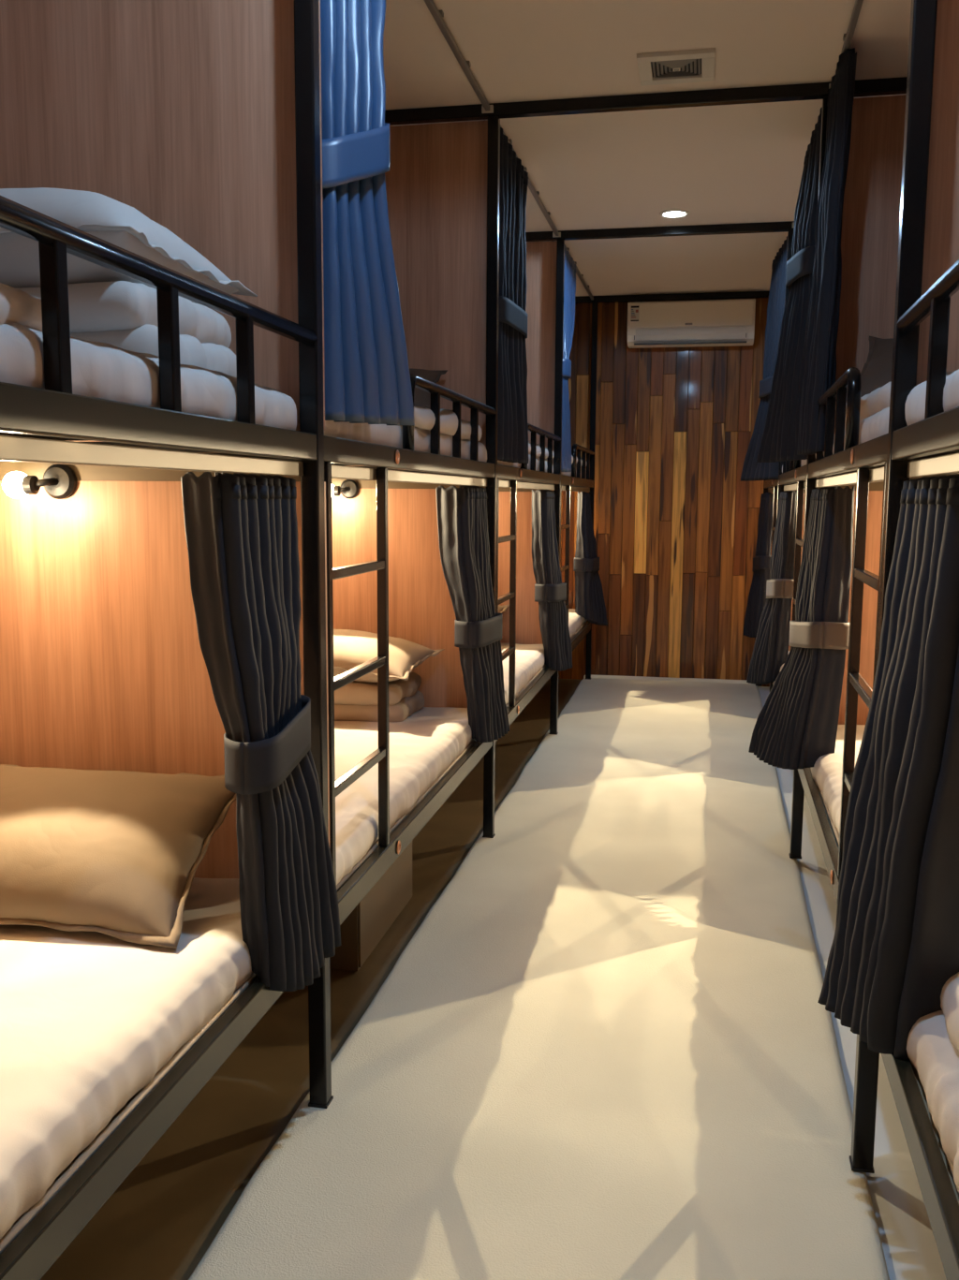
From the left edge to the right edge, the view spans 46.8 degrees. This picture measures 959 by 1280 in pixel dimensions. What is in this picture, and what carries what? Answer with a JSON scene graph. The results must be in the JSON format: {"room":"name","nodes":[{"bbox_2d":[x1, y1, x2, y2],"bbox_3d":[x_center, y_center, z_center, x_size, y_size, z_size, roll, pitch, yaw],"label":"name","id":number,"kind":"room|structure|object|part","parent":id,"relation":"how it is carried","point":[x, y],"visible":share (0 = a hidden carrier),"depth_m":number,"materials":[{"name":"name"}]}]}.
{"room":"dormitory","nodes":[
{"label":"dormitory","id":0,"kind":"room"},
{"bbox_2d":[40,677,769,1279],"bbox_3d":[0.520,0.951,3.708,3.354,0.100,9.580,2,8,11],"label":"floor","id":1,"kind":"structure","parent":0,"point":[159,1223],"depth_m":2.50,"materials":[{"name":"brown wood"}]},
{"bbox_2d":[0,0,333,1279],"bbox_3d":[-0.987,-0.219,1.413,0.953,2.792,2.044,2,8,11],"label":"bunk bed","id":2,"kind":"object","parent":1,"relation":"on","point":[51,424],"visible":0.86,"depth_m":1.74,"materials":[{"name":"black paint"}]},
{"bbox_2d":[0,877,258,1254],"bbox_3d":[-0.984,0.670,1.546,0.886,0.114,1.952,2,8,11],"label":"mattress","id":3,"kind":"object","parent":2,"relation":"on","point":[89,1021],"visible":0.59,"depth_m":1.76,"materials":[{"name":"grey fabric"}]},
{"bbox_2d":[0,764,235,948],"bbox_3d":[-0.866,0.411,2.244,0.725,0.247,0.436,2,7,9],"label":"pillow","id":4,"kind":"object","parent":3,"relation":"on","point":[118,854],"visible":0.96,"depth_m":2.13,"materials":[{"name":"brown fabric"}]},
{"bbox_3d":[-0.543,0.756,1.449,0.026,0.060,1.960,2,8,11],"label":"rail","id":5,"kind":"part","parent":2,"relation":"part of","materials":[{"name":"black metal"}]},
{"bbox_2d":[0,322,296,430],"bbox_3d":[-0.974,-0.352,1.414,0.893,0.115,1.952,2,8,11],"label":"mattress","id":6,"kind":"object","parent":2,"relation":"on","point":[98,370],"visible":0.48,"depth_m":1.58,"materials":[{"name":"grey fabric"}]},
{"bbox_2d":[0,282,42,331],"bbox_3d":[-0.714,-0.398,1.280,0.293,0.096,0.463,2,8,11],"label":"blanket","id":7,"kind":"object","parent":6,"relation":"on","point":[18,306],"visible":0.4,"depth_m":1.36,"materials":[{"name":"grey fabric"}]},
{"bbox_2d":[17,280,236,377],"bbox_3d":[-0.798,-0.563,2.093,0.622,0.165,0.401,2,8,11],"label":"duvet","id":8,"kind":"object","parent":6,"relation":"on","point":[120,314],"visible":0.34,"depth_m":1.89,"materials":[{"name":"grey fabric"}]},
{"bbox_2d":[0,187,257,303],"bbox_3d":[-0.817,-0.710,2.083,0.646,0.237,0.468,2,8,14],"label":"pillow","id":9,"kind":"object","parent":8,"relation":"on","point":[117,223],"visible":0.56,"depth_m":1.90,"materials":[{"name":"grey fabric"}]},
{"bbox_3d":[-0.537,-0.273,1.316,0.026,0.054,1.960,2,8,11],"label":"rail","id":10,"kind":"part","parent":2,"relation":"part of","materials":[{"name":"black paint"}]},
{"bbox_3d":[-0.466,-0.446,1.651,0.033,0.212,1.242,2,8,11],"label":"guard rail","id":11,"kind":"part","parent":2,"relation":"part of","materials":[{"name":"black metal"}]},
{"bbox_3d":[-0.799,-0.400,2.347,0.870,0.040,0.025,2,8,11],"label":"rail","id":12,"kind":"part","parent":2,"relation":"part of","materials":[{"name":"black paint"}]},
{"bbox_2d":[180,471,341,991],"bbox_3d":[-0.397,0.187,2.140,0.149,1.006,0.343,4,8,27],"label":"curtain","id":13,"kind":"object","parent":2,"relation":"hanging from","point":[241,529],"visible":0.99,"depth_m":2.06,"materials":[{"name":"grey fabric"}]},
{"bbox_3d":[-0.346,-0.319,2.300,0.040,2.726,0.040,2,8,11],"label":"post","id":14,"kind":"part","parent":2,"relation":"part of","materials":[{"name":"black metal"}]},
{"bbox_2d":[0,0,500,925],"bbox_3d":[-0.591,-0.471,3.379,0.953,2.792,2.002,2,8,11],"label":"bunk bed","id":15,"kind":"object","parent":1,"relation":"on","point":[344,459],"visible":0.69,"depth_m":3.02,"materials":[{"name":"black paint"}]},
{"bbox_2d":[0,0,329,878],"bbox_3d":[-0.787,-0.553,2.388,0.944,2.286,0.016,2,8,11],"label":"partition panel","id":16,"kind":"object","parent":15,"relation":"attached to","point":[181,113],"visible":0.54,"depth_m":2.34,"materials":[{"name":"brown wood"}]},
{"bbox_2d":[1,464,76,499],"bbox_3d":[-0.954,-0.344,2.402,0.150,0.076,0.070,-4,8,-29],"label":"wall lamp","id":17,"kind":"object","parent":16,"relation":"attached to","point":[59,481],"visible":0.99,"depth_m":2.40,"materials":[{"name":"silver metal"}]},
{"bbox_3d":[-0.996,-0.334,2.386,0.059,0.058,0.059,2,8,11],"label":"globe","id":18,"kind":"part","parent":17,"relation":"part of","materials":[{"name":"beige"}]},
{"bbox_2d":[21,475,40,494],"bbox_3d":[-0.964,-0.333,2.382,0.026,0.040,0.040,2,8,11],"label":"socket","id":19,"kind":"object","parent":17,"relation":"attached to","point":[30,484],"depth_m":2.37,"materials":[{"name":"silver plastic"}]},
{"bbox_3d":[-0.936,-0.340,2.396,0.022,0.021,0.052,7,10,44],"label":"arm","id":20,"kind":"part","parent":17,"relation":"part of","materials":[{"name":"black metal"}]},
{"bbox_3d":[-0.920,-0.346,2.422,0.076,0.076,0.022,2,8,11],"label":"wall plate","id":21,"kind":"part","parent":17,"relation":"part of","materials":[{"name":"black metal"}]},
{"bbox_2d":[320,0,414,426],"bbox_3d":[-0.283,-1.097,2.409,0.192,1.236,0.349,5,8,29],"label":"curtain","id":22,"kind":"object","parent":15,"relation":"hanging from","point":[367,376],"visible":0.73,"depth_m":2.36,"materials":[{"name":"blue fabric"}]},
{"bbox_2d":[334,706,476,891],"bbox_3d":[-0.592,0.421,3.491,0.894,0.114,1.952,2,8,11],"label":"mattress","id":23,"kind":"object","parent":15,"relation":"on","point":[424,747],"visible":0.28,"depth_m":3.46,"materials":[{"name":"grey fabric"}]},
{"bbox_2d":[334,672,424,721],"bbox_3d":[-0.524,0.208,4.228,0.592,0.156,0.380,2,8,11],"label":"duvet","id":24,"kind":"object","parent":23,"relation":"on","point":[353,701],"visible":0.39,"depth_m":4.04,"materials":[{"name":"beige fabric"}]},
{"bbox_2d":[333,629,444,683],"bbox_3d":[-0.498,0.057,4.209,0.628,0.180,0.447,2,8,15],"label":"pillow","id":25,"kind":"object","parent":24,"relation":"on","point":[351,648],"visible":0.48,"depth_m":4.07,"materials":[{"name":"beige fabric"}]},
{"bbox_2d":[323,420,486,462],"bbox_3d":[-0.586,-0.601,3.360,0.890,0.114,1.952,2,8,11],"label":"mattress","id":26,"kind":"object","parent":15,"relation":"on","point":[391,435],"visible":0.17,"depth_m":2.91,"materials":[{"name":"grey fabric"}]},
{"bbox_2d":[409,367,447,409],"bbox_3d":[-0.425,-0.875,4.015,0.612,0.244,0.412,1,7,5],"label":"pillow","id":27,"kind":"object","parent":26,"relation":"on","point":[421,398],"visible":0.16,"depth_m":4.01,"materials":[{"name":"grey fabric"}]},
{"bbox_2d":[413,405,481,441],"bbox_3d":[-0.293,-0.693,3.486,0.402,0.093,1.277,2,8,11],"label":"blanket","id":28,"kind":"object","parent":26,"relation":"on","point":[424,417],"visible":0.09,"depth_m":3.48,"materials":[{"name":"grey fabric"}]},
{"bbox_3d":[-0.145,-0.522,3.261,0.026,0.054,1.960,2,8,11],"label":"rail","id":29,"kind":"part","parent":15,"relation":"part of","materials":[{"name":"black paint"}]},
{"bbox_3d":[-0.152,0.507,3.394,0.026,0.060,1.960,2,8,11],"label":"rail","id":30,"kind":"part","parent":15,"relation":"part of","materials":[{"name":"black metal"}]},
{"bbox_3d":[-0.075,-0.695,3.596,0.033,0.212,1.242,2,8,11],"label":"guard rail","id":31,"kind":"part","parent":15,"relation":"part of","materials":[{"name":"black metal"}]},
{"bbox_2d":[435,485,509,742],"bbox_3d":[-0.011,-0.092,4.091,0.153,0.948,0.363,5,9,32],"label":"curtain","id":32,"kind":"object","parent":15,"relation":"hanging from","point":[461,511],"visible":1,"depth_m":4.01,"materials":[{"name":"grey fabric"}]},
{"bbox_3d":[0.045,-0.568,4.245,0.040,2.726,0.040,2,8,11],"label":"post","id":33,"kind":"part","parent":15,"relation":"part of","materials":[{"name":"black metal"}]},
{"bbox_2d":[329,840,411,971],"bbox_3d":[-0.440,0.752,3.505,0.328,0.334,0.600,2,8,11],"label":"storage box","id":34,"kind":"object","parent":1,"relation":"on","point":[368,922],"visible":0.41,"depth_m":3.33,"materials":[{"name":"brown wood"}]},
{"bbox_2d":[478,125,564,741],"bbox_3d":[-0.202,-0.719,5.315,0.953,2.792,1.983,2,8,11],"label":"bunk bed","id":35,"kind":"object","parent":1,"relation":"on","point":[512,478],"visible":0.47,"depth_m":5.48,"materials":[{"name":"black paint"}]},
{"bbox_2d":[331,120,487,707],"bbox_3d":[-0.396,-0.802,4.334,0.944,2.286,0.016,2,8,11],"label":"partition panel","id":36,"kind":"object","parent":35,"relation":"attached to","point":[436,177],"visible":0.26,"depth_m":4.23,"materials":[{"name":"brown wood"}]},
{"bbox_2d":[331,479,359,499],"bbox_3d":[-0.546,-0.592,4.345,0.150,0.076,0.070,-4,8,-29],"label":"wall lamp","id":37,"kind":"object","parent":36,"relation":"attached to","point":[349,489],"visible":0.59,"depth_m":4.35,"materials":[{"name":"silver metal"}]},
{"bbox_3d":[-0.588,-0.583,4.328,0.059,0.058,0.059,2,8,11],"label":"globe","id":38,"kind":"part","parent":37,"relation":"part of","materials":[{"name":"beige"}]},
{"bbox_2d":[333,485,340,496],"bbox_3d":[-0.556,-0.582,4.324,0.026,0.040,0.040,2,8,11],"label":"bulb","id":39,"kind":"object","parent":37,"relation":"attached to","point":[336,489],"depth_m":4.31,"materials":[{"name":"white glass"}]},
{"bbox_3d":[-0.528,-0.588,4.338,0.022,0.021,0.052,7,10,44],"label":"arm","id":40,"kind":"part","parent":37,"relation":"part of","materials":[{"name":"black plastic"}]},
{"bbox_2d":[484,119,528,463],"bbox_3d":[0.128,-1.361,4.534,0.098,1.251,0.692,2,8,14],"label":"curtain","id":41,"kind":"object","parent":35,"relation":"hanging from","point":[512,430],"visible":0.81,"depth_m":4.47,"materials":[{"name":"grey fabric"}]},
{"bbox_2d":[500,642,545,708],"bbox_3d":[-0.202,0.173,5.427,0.888,0.115,1.934,2,8,11],"label":"mattress","id":42,"kind":"object","parent":35,"relation":"on","point":[529,658],"visible":0.17,"depth_m":5.59,"materials":[{"name":"grey fabric"}]},
{"bbox_2d":[498,604,509,613],"bbox_3d":[-0.164,-0.120,6.184,0.607,0.194,0.432,2,8,11],"label":"pillow","id":43,"kind":"object","parent":42,"relation":"on","point":[501,609],"visible":0.09,"depth_m":6.27,"materials":[{"name":"beige fabric"}]},
{"bbox_2d":[497,454,553,472],"bbox_3d":[-0.196,-0.848,5.293,0.891,0.114,1.936,2,8,11],"label":"mattress","id":44,"kind":"object","parent":35,"relation":"on","point":[514,464],"visible":0.02,"depth_m":5.21,"materials":[{"name":"grey fabric"}]},
{"bbox_2d":[528,441,553,459],"bbox_3d":[0.117,-0.952,5.518,0.379,0.083,1.119,2,8,11],"label":"blanket","id":45,"kind":"object","parent":44,"relation":"on","point":[538,449],"visible":0.07,"depth_m":5.50,"materials":[{"name":"grey fabric"}]},
{"bbox_3d":[0.238,0.259,5.330,0.026,0.060,1.941,2,8,11],"label":"rail","id":46,"kind":"part","parent":35,"relation":"part of","materials":[{"name":"black paint"}]},
{"bbox_3d":[0.244,-0.769,5.198,0.026,0.054,1.941,2,8,11],"label":"rail","id":47,"kind":"part","parent":35,"relation":"part of","materials":[{"name":"black paint"}]},
{"bbox_3d":[0.314,-0.943,5.533,0.033,0.212,1.222,2,8,11],"label":"guard rail","id":48,"kind":"part","parent":35,"relation":"part of","materials":[{"name":"black metal"}]},
{"bbox_2d":[531,489,572,670],"bbox_3d":[0.388,-0.319,6.018,0.146,0.989,0.353,4,8,24],"label":"curtain","id":49,"kind":"object","parent":35,"relation":"hanging from","point":[550,591],"visible":0.99,"depth_m":5.93,"materials":[{"name":"grey fabric"}]},
{"bbox_3d":[0.432,-0.815,6.172,0.040,2.726,0.040,2,8,11],"label":"post","id":50,"kind":"part","parent":35,"relation":"part of","materials":[{"name":"black metal"}]},
{"bbox_2d":[559,246,598,679],"bbox_3d":[0.185,-0.965,7.242,0.953,2.792,1.982,2,8,11],"label":"bunk bed","id":51,"kind":"object","parent":1,"relation":"on","point":[586,483],"visible":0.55,"depth_m":7.72,"materials":[{"name":"black paint"}]},
{"bbox_2d":[498,241,556,644],"bbox_3d":[-0.008,-1.048,6.261,0.944,2.286,0.016,2,8,11],"label":"partition panel","id":52,"kind":"object","parent":51,"relation":"attached to","point":[540,256],"visible":0.29,"depth_m":6.15,"materials":[{"name":"brown wood"}]},
{"bbox_2d":[551,240,576,471],"bbox_3d":[0.500,-1.604,6.430,0.111,1.251,0.634,2,8,11],"label":"curtain","id":53,"kind":"object","parent":51,"relation":"hanging from","point":[570,270],"visible":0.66,"depth_m":6.26,"materials":[{"name":"blue fabric"}]},
{"bbox_2d":[560,467,586,478],"bbox_3d":[0.192,-1.095,7.222,0.886,0.115,1.931,2,8,11],"label":"mattress","id":54,"kind":"object","parent":51,"relation":"on","point":[562,473],"visible":0.02,"depth_m":6.82,"materials":[{"name":"grey fabric"}]},
{"bbox_2d":[571,455,586,468],"bbox_3d":[0.449,-1.160,7.161,0.387,0.085,1.224,2,8,11],"label":"blanket","id":55,"kind":"object","parent":54,"relation":"on","point":[571,455],"visible":0.05,"depth_m":7.18,"materials":[{"name":"grey fabric"}]},
{"bbox_2d":[568,608,586,639],"bbox_3d":[0.186,-0.074,7.355,0.888,0.115,1.933,2,8,11],"label":"mattress","id":56,"kind":"object","parent":51,"relation":"on","point":[576,622],"visible":0.08,"depth_m":7.62,"materials":[{"name":"grey fabric"}]},
{"bbox_3d":[0.631,-1.016,7.124,0.026,0.054,1.940,2,8,11],"label":"rail","id":57,"kind":"part","parent":51,"relation":"part of","materials":[{"name":"black paint"}]},
{"bbox_3d":[0.625,0.012,7.257,0.026,0.060,1.940,2,8,11],"label":"rail","id":58,"kind":"part","parent":51,"relation":"part of","materials":[{"name":"black paint"}]},
{"bbox_3d":[0.702,-1.189,7.459,0.033,0.212,1.222,2,8,11],"label":"guard rail","id":59,"kind":"part","parent":51,"relation":"part of","materials":[{"name":"black metal"}]},
{"bbox_2d":[573,491,607,625],"bbox_3d":[0.776,-0.571,7.902,0.194,0.967,0.378,4,8,29],"label":"curtain","id":60,"kind":"object","parent":51,"relation":"hanging from","point":[589,598],"visible":1,"depth_m":7.79,"materials":[{"name":"grey fabric"}]},
{"bbox_3d":[0.820,-1.061,8.098,0.040,2.726,0.040,2,8,11],"label":"post","id":61,"kind":"part","parent":51,"relation":"part of","materials":[{"name":"black metal"}]},
{"bbox_2d":[755,475,778,686],"bbox_3d":[2.276,-0.900,6.830,0.976,2.792,1.982,2,8,11],"label":"bunk bed","id":62,"kind":"object","parent":1,"relation":"on","point":[772,484],"visible":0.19,"depth_m":6.44,"materials":[{"name":"black paint"}]},
{"bbox_2d":[742,492,773,637],"bbox_3d":[1.941,-0.511,7.650,0.125,1.007,0.377,0,7,-1],"label":"curtain","id":63,"kind":"object","parent":62,"relation":"hanging from","point":[757,598],"visible":0.91,"depth_m":7.55,"materials":[{"name":"grey fabric"}]},
{"bbox_3d":[2.032,-1.023,7.859,0.040,2.726,0.040,2,8,11],"label":"post","id":64,"kind":"part","parent":62,"relation":"part of","materials":[{"name":"black metal"}]},
{"bbox_2d":[740,235,787,481],"bbox_3d":[1.667,-1.552,6.236,0.192,1.292,0.693,0,7,-2],"label":"curtain","id":65,"kind":"object","parent":62,"relation":"hanging from","point":[752,470],"visible":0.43,"depth_m":6.23,"materials":[{"name":"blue fabric"}]},
{"bbox_3d":[1.821,-0.979,6.890,0.053,0.054,1.940,2,8,11],"label":"rail","id":66,"kind":"part","parent":62,"relation":"part of","materials":[{"name":"black paint"}]},
{"bbox_2d":[788,489,805,650],"bbox_3d":[2.072,-0.983,5.851,0.944,2.286,0.016,2,8,11],"label":"partition panel","id":67,"kind":"object","parent":62,"relation":"attached to","point":[803,490],"visible":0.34,"depth_m":5.96,"materials":[{"name":"brown wood"}]},
{"bbox_2d":[769,222,820,691],"bbox_3d":[1.862,-0.654,4.909,0.976,2.792,1.983,2,8,11],"label":"bunk bed","id":68,"kind":"object","parent":1,"relation":"on","point":[793,477],"visible":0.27,"depth_m":4.55,"materials":[{"name":"black paint"}]},
{"bbox_2d":[746,490,796,684],"bbox_3d":[1.502,-0.264,5.717,0.188,1.007,0.364,1,7,5],"label":"curtain","id":69,"kind":"object","parent":68,"relation":"hanging from","point":[771,646],"visible":0.98,"depth_m":5.59,"materials":[{"name":"grey fabric"}]},
{"bbox_3d":[1.618,-0.777,5.939,0.040,2.726,0.040,2,8,11],"label":"post","id":70,"kind":"part","parent":68,"relation":"part of","materials":[{"name":"black metal"}]},
{"bbox_2d":[756,107,822,462],"bbox_3d":[1.213,-1.320,4.265,0.205,1.252,0.594,1,7,6],"label":"curtain","id":71,"kind":"object","parent":68,"relation":"hanging from","point":[779,439],"visible":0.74,"depth_m":4.16,"materials":[{"name":"grey fabric"}]},
{"bbox_3d":[1.406,-0.733,4.969,0.053,0.054,1.941,2,8,11],"label":"rail","id":72,"kind":"part","parent":68,"relation":"part of","materials":[{"name":"black paint"}]},
{"bbox_2d":[781,459,806,472],"bbox_3d":[1.855,-0.784,4.891,0.893,0.116,1.931,2,8,11],"label":"mattress","id":73,"kind":"object","parent":68,"relation":"on","point":[803,462],"visible":0.02,"depth_m":4.71,"materials":[{"name":"grey fabric"}]},
{"bbox_3d":[1.483,-0.906,5.302,0.033,0.212,1.223,2,8,12],"label":"guard rail","id":74,"kind":"part","parent":68,"relation":"part of","materials":[{"name":"black metal"}]},
{"bbox_2d":[834,94,906,724],"bbox_3d":[1.658,-0.737,3.929,0.944,2.286,0.016,2,8,11],"label":"partition panel","id":75,"kind":"object","parent":68,"relation":"attached to","point":[872,198],"visible":0.12,"depth_m":3.90,"materials":[{"name":"brown wood"}]},
{"bbox_2d":[788,0,913,902],"bbox_3d":[1.445,-0.407,2.978,0.976,2.792,2.002,2,8,11],"label":"bunk bed","id":76,"kind":"object","parent":1,"relation":"on","point":[861,464],"visible":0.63,"depth_m":2.77,"materials":[{"name":"black paint"}]},
{"bbox_2d":[748,485,853,769],"bbox_3d":[1.073,-0.050,3.737,0.264,0.928,0.451,0,7,-1],"label":"curtain","id":77,"kind":"object","parent":76,"relation":"hanging from","point":[797,723],"visible":1,"depth_m":3.58,"materials":[{"name":"grey fabric"}]},
{"bbox_3d":[1.203,-0.531,4.017,0.040,2.726,0.040,2,8,11],"label":"post","id":78,"kind":"part","parent":76,"relation":"part of","materials":[{"name":"black metal"}]},
{"bbox_3d":[0.983,0.542,3.171,0.026,0.060,1.960,2,8,12],"label":"rail","id":79,"kind":"part","parent":76,"relation":"part of","materials":[{"name":"black metal"}]},
{"bbox_2d":[796,47,856,455],"bbox_3d":[1.157,-1.252,3.700,0.105,1.241,0.354,2,8,11],"label":"curtain","id":80,"kind":"object","parent":76,"relation":"hanging from","point":[819,373],"visible":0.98,"depth_m":3.61,"materials":[{"name":"grey fabric"}]},
{"bbox_2d":[810,724,865,846],"bbox_3d":[1.431,0.485,3.093,0.890,0.113,1.954,2,8,11],"label":"mattress","id":81,"kind":"object","parent":76,"relation":"on","point":[827,770],"visible":0.22,"depth_m":3.40,"materials":[{"name":"grey fabric"}]},
{"bbox_3d":[1.067,-0.659,3.372,0.033,0.212,1.242,2,8,12],"label":"guard rail","id":82,"kind":"part","parent":76,"relation":"part of","materials":[{"name":"black metal"}]},
{"bbox_3d":[0.989,-0.486,3.038,0.053,0.054,1.960,2,8,11],"label":"rail","id":83,"kind":"part","parent":76,"relation":"part of","materials":[{"name":"black paint"}]},
{"bbox_2d":[815,406,889,456],"bbox_3d":[1.440,-0.537,2.962,0.896,0.114,1.958,2,8,11],"label":"mattress","id":84,"kind":"object","parent":76,"relation":"on","point":[876,425],"visible":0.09,"depth_m":2.58,"materials":[{"name":"grey fabric"}]},
{"bbox_2d":[835,336,893,400],"bbox_3d":[1.456,-0.805,3.429,0.621,0.347,0.401,4,8,25],"label":"pillow","id":85,"kind":"object","parent":84,"relation":"on","point":[875,373],"visible":0.29,"depth_m":3.45,"materials":[{"name":"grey fabric"}]},
{"bbox_2d":[844,382,890,429],"bbox_3d":[1.221,-0.620,2.970,0.426,0.122,1.039,2,8,11],"label":"blanket","id":86,"kind":"object","parent":84,"relation":"on","point":[878,399],"visible":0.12,"depth_m":2.74,"materials":[{"name":"grey fabric"}]},
{"bbox_2d":[911,0,958,479],"bbox_3d":[1.239,-0.489,1.989,0.944,2.286,0.016,2,8,11],"label":"partition panel","id":87,"kind":"object","parent":76,"relation":"attached to","point":[941,235],"visible":0.02,"depth_m":2.02,"materials":[{"name":"brown wood"}]},
{"bbox_2d":[757,686,946,1279],"bbox_3d":[0.660,0.892,3.749,1.500,0.006,9.130,2,8,11],"label":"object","id":88,"kind":"structure","parent":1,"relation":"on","point":[910,1250],"depth_m":2.36,"materials":[{"name":"white plastic"}]},
{"bbox_2d":[188,675,889,1279],"bbox_3d":[0.469,0.867,3.796,1.373,0.042,9.177,2,8,11],"label":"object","id":89,"kind":"structure","parent":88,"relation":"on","point":[606,1049],"depth_m":2.65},
{"bbox_2d":[849,0,958,1279],"bbox_3d":[1.020,-0.156,1.018,0.980,2.792,2.044,2,8,11],"label":"bunk bed","id":90,"kind":"object","parent":1,"relation":"on","point":[932,442],"visible":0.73,"depth_m":1.96,"materials":[{"name":"black paint"}]},
{"bbox_2d":[817,473,958,1059],"bbox_3d":[0.724,0.223,1.877,0.163,0.997,0.387,0,7,-5],"label":"curtain","id":91,"kind":"object","parent":90,"relation":"hanging from","point":[894,948],"visible":1,"depth_m":1.80,"materials":[{"name":"grey fabric"}]},
{"bbox_3d":[0.564,0.791,1.231,0.026,0.060,1.960,2,8,12],"label":"rail","id":92,"kind":"part","parent":90,"relation":"part of","materials":[{"name":"black metal"}]},
{"bbox_3d":[0.571,-0.238,1.098,0.053,0.054,1.960,2,8,11],"label":"rail","id":93,"kind":"part","parent":90,"relation":"part of","materials":[{"name":"black paint"}]},
{"bbox_3d":[0.648,-0.411,1.431,0.033,0.212,1.242,2,8,12],"label":"guard rail","id":94,"kind":"part","parent":90,"relation":"part of","materials":[{"name":"black metal"}]},
{"bbox_2d":[904,368,958,425],"bbox_3d":[1.018,-0.289,1.020,0.890,0.114,1.954,2,8,11],"label":"mattress","id":95,"kind":"object","parent":90,"relation":"on","point":[915,404],"visible":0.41,"depth_m":1.86,"materials":[{"name":"grey fabric"}]},
{"bbox_2d":[906,1010,958,1194],"bbox_3d":[1.013,0.733,1.153,0.891,0.114,1.953,2,8,11],"label":"mattress","id":96,"kind":"object","parent":90,"relation":"on","point":[934,1058],"visible":0.44,"depth_m":1.64,"materials":[{"name":"grey fabric"}]},
{"bbox_2d":[940,971,958,1050],"bbox_3d":[0.891,0.625,1.288,0.514,0.135,1.044,2,8,11],"label":"blanket","id":97,"kind":"object","parent":96,"relation":"on","point":[949,993],"visible":0.83,"depth_m":1.71,"materials":[{"name":"grey fabric"}]},
{"bbox_3d":[1.224,-0.337,1.948,0.870,0.040,0.025,2,8,11],"label":"rail","id":98,"kind":"part","parent":90,"relation":"part of","materials":[{"name":"black paint"}]},
{"bbox_2d":[382,0,911,296],"bbox_3d":[0.537,-1.917,3.337,3.354,0.100,9.580,2,8,11],"label":"ceiling","id":99,"kind":"structure","parent":0,"point":[737,163],"depth_m":4.03,"materials":[{"name":"beige paint"}]},
{"bbox_2d":[384,76,907,125],"bbox_3d":[0.658,-1.923,3.949,3.154,0.044,0.040,2,8,11],"label":"ceiling beam","id":100,"kind":"structure","parent":99,"relation":"attached to","point":[887,86],"depth_m":3.95,"materials":[{"name":"black metal"}]},
{"bbox_2d":[525,220,794,241],"bbox_3d":[1.046,-2.169,5.875,3.154,0.044,0.040,2,8,11],"label":"trim","id":101,"kind":"structure","parent":99,"relation":"attached to","point":[765,227],"depth_m":5.87,"materials":[{"name":"black paint"}]},
{"bbox_2d":[659,208,689,218],"bbox_3d":[0.983,-2.150,5.593,0.148,0.011,0.148,2,8,11],"label":"recessed light","id":102,"kind":"object","parent":99,"relation":"in","point":[669,213],"visible":1,"depth_m":5.57,"materials":[{"name":"beige plastic"}]},
{"bbox_2d":[636,48,715,86],"bbox_3d":[0.655,-1.903,3.685,0.248,0.016,0.250,2,8,11],"label":"ceiling vent","id":103,"kind":"object","parent":99,"relation":"in","point":[690,66],"visible":1,"depth_m":3.67,"materials":[{"name":"beige plastic"}]},
{"bbox_2d":[558,297,773,686],"bbox_3d":[1.454,-1.071,8.122,3.154,2.792,0.124,2,8,11],"label":"wall","id":104,"kind":"structure","parent":0,"point":[675,520],"depth_m":8.08,"materials":[{"name":"brown wood"}]},
{"bbox_2d":[574,291,769,303],"bbox_3d":[1.433,-2.416,7.802,3.154,0.044,0.040,2,8,11],"label":"trim","id":105,"kind":"structure","parent":104,"relation":"attached to","point":[741,294],"depth_m":7.80,"materials":[{"name":"black paint"}]},
{"bbox_2d":[627,298,755,348],"bbox_3d":[1.485,-2.225,7.796,0.873,0.292,0.206,2,8,11],"label":"air conditioner","id":106,"kind":"object","parent":104,"relation":"attached to","point":[712,322],"visible":1,"depth_m":7.71,"materials":[{"name":"beige plastic"}]},
{"bbox_3d":[1.467,-2.263,7.695,0.841,0.167,0.008,2,8,11],"label":"panel","id":107,"kind":"part","parent":106,"relation":"part of","materials":[{"name":"beige plastic"}]}
]}

